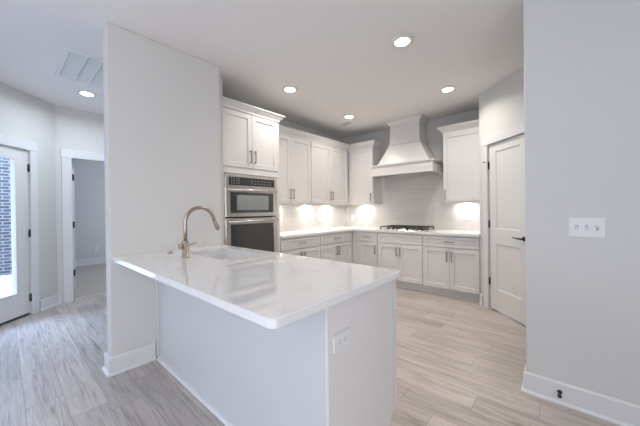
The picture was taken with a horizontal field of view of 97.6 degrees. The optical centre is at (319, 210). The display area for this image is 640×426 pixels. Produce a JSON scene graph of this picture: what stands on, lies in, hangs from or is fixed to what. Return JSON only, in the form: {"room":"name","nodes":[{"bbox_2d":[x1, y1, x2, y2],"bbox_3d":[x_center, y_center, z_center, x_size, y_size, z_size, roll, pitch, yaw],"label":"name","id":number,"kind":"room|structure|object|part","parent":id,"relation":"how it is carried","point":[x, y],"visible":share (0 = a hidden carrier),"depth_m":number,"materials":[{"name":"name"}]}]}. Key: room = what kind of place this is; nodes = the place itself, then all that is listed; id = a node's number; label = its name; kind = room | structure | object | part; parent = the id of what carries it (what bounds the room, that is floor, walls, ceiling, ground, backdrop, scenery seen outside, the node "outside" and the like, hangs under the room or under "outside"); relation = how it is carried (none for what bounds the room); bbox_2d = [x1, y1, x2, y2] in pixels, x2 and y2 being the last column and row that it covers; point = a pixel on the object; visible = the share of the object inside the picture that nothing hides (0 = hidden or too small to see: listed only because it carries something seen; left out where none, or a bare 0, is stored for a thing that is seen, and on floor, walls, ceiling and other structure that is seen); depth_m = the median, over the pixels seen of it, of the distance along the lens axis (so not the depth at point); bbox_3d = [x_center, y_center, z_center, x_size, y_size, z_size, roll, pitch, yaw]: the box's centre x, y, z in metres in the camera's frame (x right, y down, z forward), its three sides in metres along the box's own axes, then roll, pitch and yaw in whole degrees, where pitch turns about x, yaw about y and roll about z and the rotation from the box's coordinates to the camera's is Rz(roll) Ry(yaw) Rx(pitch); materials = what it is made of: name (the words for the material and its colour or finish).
{"room":"kitchen","nodes":[
{"label":"kitchen","id":0,"kind":"room"},
{"bbox_2d":[0,158,11,275],"bbox_3d":[-7.946,-0.295,4.524,0.300,3.330,4.280,0,0,41],"label":"brick wall","id":1,"kind":"structure","parent":0,"point":[5,186],"depth_m":5.85,"materials":[{"name":"brick"}]},
{"bbox_2d":[0,82,56,299],"bbox_3d":[-3.636,-0.074,2.752,0.150,2.743,2.170,-1,0,-4],"label":"wall","id":2,"kind":"structure","parent":0,"point":[24,116],"depth_m":3.64,"materials":[{"name":"paint"}]},
{"bbox_2d":[0,145,32,326],"bbox_3d":[-3.614,0.279,3.026,0.200,2.035,0.933,-1,0,-4],"label":"door","id":3,"kind":"structure","parent":2,"relation":"in","point":[14,307],"depth_m":3.35,"materials":[{"name":"paint"}]},
{"bbox_2d":[0,135,39,313],"bbox_3d":[-3.637,0.225,3.015,0.174,2.144,1.114,-1,0,-4],"label":"trim","id":4,"kind":"structure","parent":2,"relation":"attached to","point":[32,148],"depth_m":3.50,"materials":[{"name":"paint"}]},
{"bbox_2d":[40,293,61,310],"bbox_3d":[-3.593,1.224,3.745,0.043,0.138,0.304,-1,0,-1],"label":"baseboard","id":5,"kind":"structure","parent":2,"relation":"attached to","point":[55,300],"depth_m":3.73,"materials":[{"name":"paint"}]},
{"bbox_2d":[54,105,103,302],"bbox_3d":[-2.546,-0.095,5.191,0.120,2.743,3.580,0,0,41],"label":"wall","id":6,"kind":"structure","parent":0,"point":[74,129],"depth_m":3.95,"materials":[{"name":"paint"}]},
{"bbox_2d":[72,160,75,297],"bbox_3d":[-3.875,0.273,4.332,0.764,2.007,0.035,0,0,41],"label":"door frame","id":7,"kind":"structure","parent":6,"relation":"in","point":[73,193],"depth_m":4.09,"materials":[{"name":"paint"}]},
{"bbox_2d":[61,149,103,302],"bbox_3d":[-3.309,0.213,4.304,0.144,2.150,0.983,0,0,41],"label":"trim","id":8,"kind":"structure","parent":6,"relation":"attached to","point":[67,156],"depth_m":3.94,"materials":[{"name":"paint"}]},
{"bbox_2d":[74,292,105,299],"bbox_3d":[-3.319,1.283,4.328,0.095,0.010,0.765,0,0,41],"label":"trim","id":9,"kind":"structure","parent":6,"relation":"attached to","point":[89,296],"depth_m":4.17,"materials":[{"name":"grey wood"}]},
{"bbox_2d":[74,160,105,259],"bbox_3d":[-5.140,-0.075,7.266,0.120,2.739,3.500,0,0,41],"label":"wall","id":10,"kind":"structure","parent":0,"point":[89,176],"depth_m":6.73,"materials":[{"name":"paint"}]},
{"bbox_2d":[75,257,105,265],"bbox_3d":[-5.059,1.224,7.232,0.030,0.138,3.230,0,0,41],"label":"baseboard","id":11,"kind":"structure","parent":10,"relation":"attached to","point":[103,259],"depth_m":6.72,"materials":[{"name":"paint"}]},
{"bbox_2d":[103,22,221,357],"bbox_3d":[-1.373,-0.099,2.567,0.125,2.743,0.944,0,0,41],"label":"wall","id":12,"kind":"structure","parent":0,"point":[162,153],"depth_m":2.38,"materials":[{"name":"paint"}]},
{"bbox_2d":[102,343,155,377],"bbox_3d":[-1.379,1.204,2.549,0.185,0.138,0.943,0,0,41],"label":"baseboard","id":13,"kind":"structure","parent":12,"relation":"attached to","point":[114,365],"depth_m":2.25,"materials":[{"name":"paint"}]},
{"bbox_2d":[220,73,223,244],"bbox_3d":[-2.009,-0.096,3.824,2.492,2.743,0.100,0,0,41],"label":"wall","id":14,"kind":"structure","parent":0,"point":[221,86],"depth_m":3.02,"materials":[{"name":"paint"}]},
{"bbox_2d":[0,0,523,138],"bbox_3d":[-1.062,-1.520,1.296,7.550,0.100,9.230,0,0,41],"label":"ceiling","id":15,"kind":"structure","parent":0,"point":[341,59],"depth_m":2.54,"materials":[{"name":"paint"}]},
{"bbox_2d":[55,48,102,87],"bbox_3d":[-2.378,-1.453,2.964,0.750,0.014,0.560,0,0,41],"label":"ceiling vent","id":16,"kind":"object","parent":15,"relation":"in","point":[73,65],"visible":0.62,"depth_m":2.86,"materials":[{"name":"white metal"}]},
{"bbox_3d":[-2.501,-1.453,2.826,0.678,0.007,0.122,0,0,41],"label":"louver panel","id":17,"kind":"part","parent":16,"relation":"part of","materials":[{"name":"white metal"}]},
{"bbox_3d":[-2.419,-1.454,2.919,0.678,0.007,0.122,0,0,41],"label":"louver panel","id":18,"kind":"part","parent":16,"relation":"part of","materials":[{"name":"white metal"}]},
{"bbox_3d":[-2.338,-1.455,3.011,0.678,0.007,0.122,0,0,41],"label":"louver panel","id":19,"kind":"part","parent":16,"relation":"part of","materials":[{"name":"white metal"}]},
{"bbox_2d":[77,90,96,96],"bbox_3d":[-2.896,-1.450,3.481,0.196,0.013,0.196,0,0,41],"label":"recessed light","id":20,"kind":"object","parent":15,"relation":"in","point":[82,92],"visible":1,"depth_m":3.46,"materials":[{"name":"white plastic"}]},
{"bbox_2d":[282,85,297,92],"bbox_3d":[-0.366,-1.478,3.423,0.196,0.013,0.196,0,0,41],"label":"recessed light","id":21,"kind":"object","parent":15,"relation":"in","point":[289,89],"visible":1,"depth_m":3.41,"materials":[{"name":"white plastic"}]},
{"bbox_2d":[339,122,352,125],"bbox_3d":[0.449,-1.494,4.831,0.200,0.010,0.120,0,0,41],"label":"ceiling vent","id":22,"kind":"object","parent":15,"relation":"in","point":[345,123],"visible":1,"depth_m":4.82,"materials":[{"name":"white metal"}]},
{"bbox_2d":[343,114,354,118],"bbox_3d":[0.464,-1.491,4.455,0.196,0.013,0.196,0,0,41],"label":"recessed light","id":23,"kind":"object","parent":15,"relation":"in","point":[348,116],"visible":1,"depth_m":4.43,"materials":[{"name":"white plastic"}]},
{"bbox_2d":[391,34,413,47],"bbox_3d":[0.725,-1.487,2.468,0.196,0.013,0.196,0,0,41],"label":"recessed light","id":24,"kind":"object","parent":15,"relation":"in","point":[403,40],"visible":1,"depth_m":2.45,"materials":[{"name":"white plastic"}]},
{"bbox_2d":[439,85,455,92],"bbox_3d":[1.584,-1.500,3.472,0.196,0.013,0.196,0,0,41],"label":"recessed light","id":25,"kind":"object","parent":15,"relation":"in","point":[450,88],"visible":1,"depth_m":3.46,"materials":[{"name":"white plastic"}]},
{"bbox_2d":[0,263,618,425],"bbox_3d":[-2.268,1.321,2.398,10.850,0.084,9.230,0,0,41],"label":"floor","id":26,"kind":"structure","parent":0,"point":[461,362],"depth_m":2.14,"materials":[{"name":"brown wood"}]},
{"bbox_2d":[223,96,285,252],"bbox_3d":[-1.033,0.007,3.582,0.663,2.516,1.024,0,0,41],"label":"tall cabinet","id":27,"kind":"object","parent":26,"relation":"on","point":[250,133],"visible":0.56,"depth_m":3.40,"materials":[{"name":"paint"}]},
{"bbox_3d":[-0.966,-0.834,3.274,0.020,0.652,0.396,0,0,41],"label":"door","id":28,"kind":"part","parent":27,"relation":"part of","materials":[{"name":"paint"}]},
{"bbox_2d":[224,173,278,252],"bbox_3d":[-1.000,0.210,3.575,0.640,1.262,0.760,0,0,41],"label":"wall oven","id":29,"kind":"object","parent":27,"relation":"in","point":[250,202],"visible":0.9,"depth_m":3.37,"materials":[{"name":"silver metal"}]},
{"bbox_3d":[-0.826,-0.344,3.414,0.040,0.131,0.726,0,0,41],"label":"control panel","id":30,"kind":"part","parent":29,"relation":"part of","materials":[{"name":"silver metal"}]},
{"bbox_3d":[-0.822,-0.101,3.413,0.044,0.343,0.726,0,0,41],"label":"microwave door","id":31,"kind":"part","parent":29,"relation":"part of","materials":[{"name":"silver metal"}]},
{"bbox_3d":[-0.815,0.452,3.415,0.044,0.723,0.726,0,0,41],"label":"oven door","id":32,"kind":"part","parent":29,"relation":"part of","materials":[{"name":"silver metal"}]},
{"bbox_3d":[-0.810,-0.341,3.400,0.002,0.096,0.656,0,0,41],"label":"control glass","id":33,"kind":"part","parent":29,"relation":"part of","materials":[{"name":"black glass"}]},
{"bbox_3d":[-0.821,-0.094,3.412,0.039,0.242,0.622,0,0,41],"label":"glass","id":34,"kind":"part","parent":29,"relation":"part of","materials":[{"name":"black glass"}]},
{"bbox_3d":[-0.815,0.435,3.414,0.039,0.556,0.622,0,0,41],"label":"glass","id":35,"kind":"part","parent":29,"relation":"part of","materials":[{"name":"black glass"}]},
{"bbox_3d":[-0.782,0.125,3.381,0.054,0.025,0.696,0,0,41],"label":"handle","id":36,"kind":"part","parent":29,"relation":"part of","materials":[{"name":"silver metal"}]},
{"bbox_3d":[-0.786,-0.238,3.380,0.054,0.025,0.696,0,0,41],"label":"handle","id":37,"kind":"part","parent":29,"relation":"part of","materials":[{"name":"silver metal"}]},
{"bbox_3d":[-0.837,-0.810,3.426,0.014,0.754,0.855,0,0,41],"label":"frame","id":38,"kind":"part","parent":27,"relation":"part of","materials":[{"name":"paint"}]},
{"bbox_3d":[-1.040,-1.209,3.571,0.643,0.084,1.024,0,0,41],"label":"crown molding","id":39,"kind":"part","parent":27,"relation":"part of","materials":[{"name":"paint"}]},
{"bbox_3d":[-0.702,-0.838,3.573,0.020,0.652,0.396,0,0,41],"label":"door","id":40,"kind":"part","parent":27,"relation":"part of","materials":[{"name":"paint"}]},
{"bbox_2d":[155,279,396,425],"bbox_3d":[-0.490,0.824,2.006,1.927,0.881,0.634,0,0,41],"label":"base cabinet","id":41,"kind":"object","parent":26,"relation":"on","point":[245,372],"visible":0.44,"depth_m":1.45,"materials":[{"name":"paint"}]},
{"bbox_3d":[-0.677,1.258,1.769,1.896,0.020,0.022,0,0,41],"label":"shoe molding","id":42,"kind":"part","parent":41,"relation":"part of","materials":[{"name":"paint"}]},
{"bbox_3d":[-0.687,0.827,1.799,1.906,0.881,0.018,0,0,41],"label":"panel","id":43,"kind":"part","parent":41,"relation":"part of","materials":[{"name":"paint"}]},
{"bbox_2d":[113,245,399,328],"bbox_3d":[-0.576,0.368,1.892,1.957,0.032,0.935,0,0,41],"label":"countertop","id":44,"kind":"structure","parent":41,"relation":"on","point":[271,290],"depth_m":1.44,"materials":[{"name":"white stone"}]},
{"bbox_2d":[178,206,219,257],"bbox_3d":[-0.950,0.159,2.224,0.054,0.391,0.330,0,0,41],"label":"faucet","id":45,"kind":"object","parent":44,"relation":"on","point":[184,246],"visible":1,"depth_m":2.13,"materials":[{"name":"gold metal"}]},
{"bbox_3d":[-0.951,0.099,2.225,0.027,0.271,0.263,0,0,41],"label":"spout","id":46,"kind":"part","parent":45,"relation":"part of","materials":[{"name":"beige metal"}]},
{"bbox_2d":[196,251,248,259],"bbox_3d":[-0.831,0.486,2.349,0.676,0.199,0.391,0,0,41],"label":"sink","id":47,"kind":"object","parent":44,"relation":"in","point":[220,255],"visible":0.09,"depth_m":2.62,"materials":[{"name":"silver ceramic"}]},
{"bbox_2d":[333,327,349,353],"bbox_3d":[0.096,0.561,1.210,0.009,0.074,0.118,0,0,41],"label":"wall outlet","id":48,"kind":"object","parent":41,"relation":"attached to","point":[341,340],"visible":1,"depth_m":1.20,"materials":[{"name":"white plastic"}]},
{"bbox_2d":[337,338,341,346],"bbox_3d":[0.084,0.561,1.191,0.002,0.033,0.033,0,0,41],"label":"receptacle","id":49,"kind":"object","parent":48,"relation":"attached to","point":[339,340],"depth_m":1.19,"materials":[{"name":"white plastic"}]},
{"bbox_2d":[343,335,347,342],"bbox_3d":[0.113,0.561,1.224,0.002,0.033,0.033,0,0,41],"label":"receptacle","id":50,"kind":"object","parent":48,"relation":"attached to","point":[345,337],"depth_m":1.22,"materials":[{"name":"white plastic"}]},
{"bbox_3d":[0.217,0.818,1.367,0.019,0.881,0.566,0,0,41],"label":"panel","id":51,"kind":"part","parent":41,"relation":"part of","materials":[{"name":"paint"}]},
{"bbox_3d":[0.210,0.470,1.793,0.588,0.150,0.020,0,0,41],"label":"drawer","id":52,"kind":"part","parent":41,"relation":"part of","materials":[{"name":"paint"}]},
{"bbox_3d":[0.215,0.837,1.795,0.588,0.560,0.020,0,0,41],"label":"door","id":53,"kind":"part","parent":41,"relation":"part of","materials":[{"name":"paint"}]},
{"bbox_2d":[280,235,320,258],"bbox_3d":[-0.464,0.816,4.234,0.625,0.880,0.815,0,0,41],"label":"base cabinet","id":54,"kind":"object","parent":26,"relation":"on","point":[307,246],"visible":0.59,"depth_m":4.05,"materials":[{"name":"paint"}]},
{"bbox_3d":[-0.395,0.845,3.906,0.020,0.574,0.398,0,0,41],"label":"door","id":55,"kind":"part","parent":54,"relation":"part of","materials":[{"name":"paint"}]},
{"bbox_3d":[-0.266,0.468,4.056,0.020,0.150,0.800,0,0,41],"label":"drawer","id":56,"kind":"part","parent":54,"relation":"part of","materials":[{"name":"paint"}]},
{"bbox_3d":[-0.129,0.841,4.208,0.020,0.574,0.398,0,0,41],"label":"door","id":57,"kind":"part","parent":54,"relation":"part of","materials":[{"name":"paint"}]},
{"bbox_2d":[320,231,352,262],"bbox_3d":[0.100,0.807,4.873,0.625,0.880,0.888,0,0,41],"label":"base cabinet","id":58,"kind":"object","parent":26,"relation":"on","point":[338,246],"visible":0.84,"depth_m":4.67,"materials":[{"name":"paint"}]},
{"bbox_3d":[0.147,0.836,4.521,0.020,0.574,0.404,0,0,41],"label":"door","id":59,"kind":"part","parent":58,"relation":"part of","materials":[{"name":"paint"}]},
{"bbox_3d":[0.278,0.459,4.672,0.020,0.150,0.813,0,0,41],"label":"drawer","id":60,"kind":"part","parent":58,"relation":"part of","materials":[{"name":"paint"}]},
{"bbox_3d":[0.417,0.832,4.827,0.020,0.574,0.404,0,0,41],"label":"door","id":61,"kind":"part","parent":58,"relation":"part of","materials":[{"name":"paint"}]},
{"bbox_2d":[353,231,377,266],"bbox_3d":[0.953,0.797,5.059,0.510,0.880,0.625,0,0,41],"label":"base cabinet","id":62,"kind":"object","parent":26,"relation":"on","point":[365,244],"visible":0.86,"depth_m":4.84,"materials":[{"name":"paint"}]},
{"bbox_3d":[0.823,0.453,4.811,0.357,0.150,0.020,0,0,41],"label":"drawer","id":63,"kind":"part","parent":62,"relation":"part of","materials":[{"name":"paint"}]},
{"bbox_3d":[0.828,0.828,4.813,0.357,0.574,0.020,0,0,41],"label":"door","id":64,"kind":"part","parent":62,"relation":"part of","materials":[{"name":"paint"}]},
{"bbox_2d":[378,232,424,291],"bbox_3d":[1.429,0.793,4.639,0.759,0.880,0.625,0,0,41],"label":"base cabinet","id":65,"kind":"object","parent":26,"relation":"on","point":[403,252],"visible":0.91,"depth_m":4.38,"materials":[{"name":"paint"}]},
{"bbox_3d":[1.112,0.825,4.562,0.370,0.574,0.020,0,0,41],"label":"door","id":66,"kind":"part","parent":65,"relation":"part of","materials":[{"name":"paint"}]},
{"bbox_3d":[1.248,0.449,4.437,0.744,0.150,0.020,0,0,41],"label":"false drawer","id":67,"kind":"part","parent":65,"relation":"part of","materials":[{"name":"paint"}]},
{"bbox_3d":[1.393,0.823,4.314,0.370,0.574,0.020,0,0,41],"label":"door","id":68,"kind":"part","parent":65,"relation":"part of","materials":[{"name":"paint"}]},
{"bbox_2d":[423,234,480,301],"bbox_3d":[2.000,0.788,4.136,0.761,0.880,0.625,0,0,41],"label":"base cabinet","id":69,"kind":"object","parent":26,"relation":"on","point":[451,264],"visible":0.96,"depth_m":3.91,"materials":[{"name":"paint"}]},
{"bbox_2d":[280,226,479,238],"bbox_3d":[0.757,0.345,4.129,2.609,0.032,2.279,0,0,41],"label":"countertop","id":70,"kind":"structure","parent":69,"relation":"on","point":[308,232],"depth_m":4.33,"materials":[{"name":"white stone"}]},
{"bbox_2d":[378,225,435,231],"bbox_3d":[1.442,0.289,4.657,0.762,0.060,0.530,0,0,41],"label":"gas cooktop","id":71,"kind":"object","parent":70,"relation":"in","point":[418,228],"visible":1,"depth_m":4.54,"materials":[{"name":"silver metal"}]},
{"bbox_3d":[1.683,0.821,4.059,0.371,0.574,0.020,0,0,41],"label":"door","id":72,"kind":"part","parent":69,"relation":"part of","materials":[{"name":"paint"}]},
{"bbox_3d":[1.819,0.445,3.933,0.746,0.150,0.020,0,0,41],"label":"drawer","id":73,"kind":"part","parent":69,"relation":"part of","materials":[{"name":"paint"}]},
{"bbox_3d":[1.964,0.818,3.811,0.371,0.574,0.020,0,0,41],"label":"door","id":74,"kind":"part","parent":69,"relation":"part of","materials":[{"name":"paint"}]},
{"bbox_2d":[279,120,343,230],"bbox_3d":[-0.562,-0.116,4.716,0.120,2.743,3.153,0,0,41],"label":"wall","id":75,"kind":"structure","parent":0,"point":[282,122],"depth_m":5.08,"materials":[{"name":"paint"}]},
{"bbox_2d":[279,133,310,204],"bbox_3d":[-0.555,-0.613,4.343,0.380,1.060,0.887,0,0,41],"label":"upper cabinet","id":76,"kind":"object","parent":75,"relation":"attached to","point":[294,153],"visible":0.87,"depth_m":4.31,"materials":[{"name":"paint"}]},
{"bbox_3d":[-0.590,-0.610,4.082,0.020,1.004,0.434,0,0,41],"label":"door","id":77,"kind":"part","parent":76,"relation":"part of","materials":[{"name":"paint"}]},
{"bbox_3d":[-0.300,-0.614,4.411,0.020,1.004,0.434,0,0,41],"label":"door","id":78,"kind":"part","parent":76,"relation":"part of","materials":[{"name":"paint"}]},
{"bbox_2d":[310,141,347,204],"bbox_3d":[0.079,-0.623,5.062,0.380,1.060,1.028,0,0,41],"label":"upper cabinet","id":79,"kind":"object","parent":75,"relation":"attached to","point":[329,165],"visible":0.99,"depth_m":4.92,"materials":[{"name":"paint"}]},
{"bbox_3d":[0.021,-0.619,4.775,0.020,1.004,0.504,0,0,41],"label":"door","id":80,"kind":"part","parent":79,"relation":"part of","materials":[{"name":"paint"}]},
{"bbox_3d":[0.357,-0.624,5.156,0.020,1.004,0.504,0,0,41],"label":"door","id":81,"kind":"part","parent":79,"relation":"part of","materials":[{"name":"paint"}]},
{"bbox_2d":[280,174,479,231],"bbox_3d":[0.751,-0.124,4.133,2.618,0.906,2.288,0,0,41],"label":"backsplash","id":82,"kind":"structure","parent":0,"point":[416,200],"depth_m":4.89,"materials":[{"name":"tile"}]},
{"bbox_2d":[465,212,469,219],"bbox_3d":[2.270,0.085,4.304,0.074,0.118,0.009,0,0,41],"label":"wall outlet","id":83,"kind":"object","parent":82,"relation":"attached to","point":[467,214],"visible":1,"depth_m":4.30,"materials":[{"name":"white plastic"}]},
{"bbox_2d":[344,109,478,241],"bbox_3d":[1.504,-0.141,5.076,2.742,2.743,0.120,0,0,41],"label":"wall","id":84,"kind":"structure","parent":0,"point":[434,136],"depth_m":4.66,"materials":[{"name":"paint"}]},
{"bbox_2d":[348,147,382,204],"bbox_3d":[0.844,-0.632,5.313,0.542,1.060,0.380,0,0,41],"label":"upper cabinet","id":85,"kind":"object","parent":84,"relation":"attached to","point":[364,189],"visible":0.98,"depth_m":5.18,"materials":[{"name":"paint"}]},
{"bbox_2d":[279,125,384,150],"bbox_3d":[0.252,-1.192,4.601,0.603,0.107,2.222,0,0,41],"label":"crown molding","id":86,"kind":"structure","parent":85,"relation":"attached to","point":[288,131],"depth_m":4.86,"materials":[{"name":"paint"}]},
{"bbox_3d":[0.767,-0.629,5.186,0.474,1.004,0.020,0,0,41],"label":"door","id":87,"kind":"part","parent":85,"relation":"part of","materials":[{"name":"paint"}]},
{"bbox_2d":[370,114,442,178],"bbox_3d":[1.439,-1.050,4.691,1.078,0.919,0.522,0,0,41],"label":"range hood","id":88,"kind":"object","parent":84,"relation":"attached to","point":[408,151],"visible":0.98,"depth_m":4.56,"materials":[{"name":"paint"}]},
{"bbox_3d":[1.443,-0.763,4.692,1.078,0.023,0.522,0,0,41],"label":"molding","id":89,"kind":"part","parent":88,"relation":"part of","materials":[{"name":"paint"}]},
{"bbox_3d":[1.449,-0.601,4.698,1.050,0.022,0.508,0,0,41],"label":"molding","id":90,"kind":"part","parent":88,"relation":"part of","materials":[{"name":"paint"}]},
{"bbox_3d":[1.479,-1.473,4.739,0.632,0.074,0.388,0,0,41],"label":"crown molding","id":91,"kind":"part","parent":88,"relation":"part of","materials":[{"name":"paint"}]},
{"bbox_3d":[1.494,-1.125,4.753,0.564,0.024,0.354,0,0,41],"label":"collar molding","id":92,"kind":"part","parent":88,"relation":"part of","materials":[{"name":"paint"}]},
{"bbox_2d":[436,119,479,202],"bbox_3d":[2.123,-0.684,4.174,0.608,1.142,0.396,0,0,41],"label":"upper cabinet","id":93,"kind":"object","parent":84,"relation":"attached to","point":[461,169],"visible":0.84,"depth_m":4.05,"materials":[{"name":"paint"}]},
{"bbox_3d":[2.117,-1.200,4.172,0.608,0.110,0.396,0,0,41],"label":"crown molding","id":94,"kind":"part","parent":93,"relation":"part of","materials":[{"name":"paint"}]},
{"bbox_2d":[479,66,523,304],"bbox_3d":[2.184,-0.141,3.192,0.110,2.743,0.980,-1,0,-4],"label":"wall","id":95,"kind":"structure","parent":0,"point":[501,106],"depth_m":3.31,"materials":[{"name":"paint"}]},
{"bbox_2d":[479,294,482,304],"bbox_3d":[2.129,1.162,3.193,0.030,0.138,0.973,-1,0,-4],"label":"baseboard","id":96,"kind":"structure","parent":95,"relation":"attached to","point":[481,295],"depth_m":3.64,"materials":[{"name":"paint"}]},
{"bbox_2d":[482,122,523,308],"bbox_3d":[2.175,0.156,3.194,0.134,2.149,0.812,-1,0,-4],"label":"trim","id":97,"kind":"structure","parent":95,"relation":"attached to","point":[516,130],"depth_m":3.50,"materials":[{"name":"paint"}]},
{"bbox_2d":[483,134,525,324],"bbox_3d":[2.124,0.201,3.217,0.096,2.020,0.665,-1,0,-4],"label":"door","id":98,"kind":"structure","parent":95,"relation":"in","point":[506,163],"depth_m":3.20,"materials":[{"name":"paint"}]},
{"bbox_3d":[2.122,0.301,2.987,0.061,0.052,0.136,-1,0,-4],"label":"handle","id":99,"kind":"part","parent":98,"relation":"part of","materials":[{"name":"black metal"}]},
{"bbox_2d":[523,0,639,404],"bbox_3d":[2.277,-0.136,1.235,2.217,2.743,0.125,0,0,41],"label":"wall","id":100,"kind":"structure","parent":0,"point":[582,57],"depth_m":1.72,"materials":[{"name":"paint"}]},
{"bbox_2d":[557,390,561,397],"bbox_3d":[1.518,1.165,1.774,0.026,0.025,0.063,0,0,41],"label":"door stop","id":101,"kind":"object","parent":100,"relation":"attached to","point":[559,395],"visible":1,"depth_m":1.76,"materials":[{"name":"black metal"}]},
{"bbox_2d":[521,364,639,425],"bbox_3d":[2.259,1.167,1.248,2.217,0.138,0.155,0,0,41],"label":"baseboard","id":102,"kind":"structure","parent":100,"relation":"attached to","point":[616,411],"depth_m":1.73,"materials":[{"name":"paint"}]},
{"bbox_2d":[569,218,605,237],"bbox_3d":[1.630,0.106,1.711,0.165,0.121,0.020,0,0,41],"label":"light switch","id":103,"kind":"object","parent":100,"relation":"attached to","point":[578,227],"visible":1,"depth_m":1.71,"materials":[{"name":"white plastic"}]},
{"label":"outside","id":104,"kind":"structure","parent":0,"visible":0},
{"bbox_2d":[0,274,11,296],"bbox_3d":[-10.363,1.457,3.279,12.100,0.110,9.180,0,0,41],"label":"ground","id":105,"kind":"structure","parent":104,"point":[5,280],"depth_m":5.01,"materials":[{"name":"concrete"}]}
]}

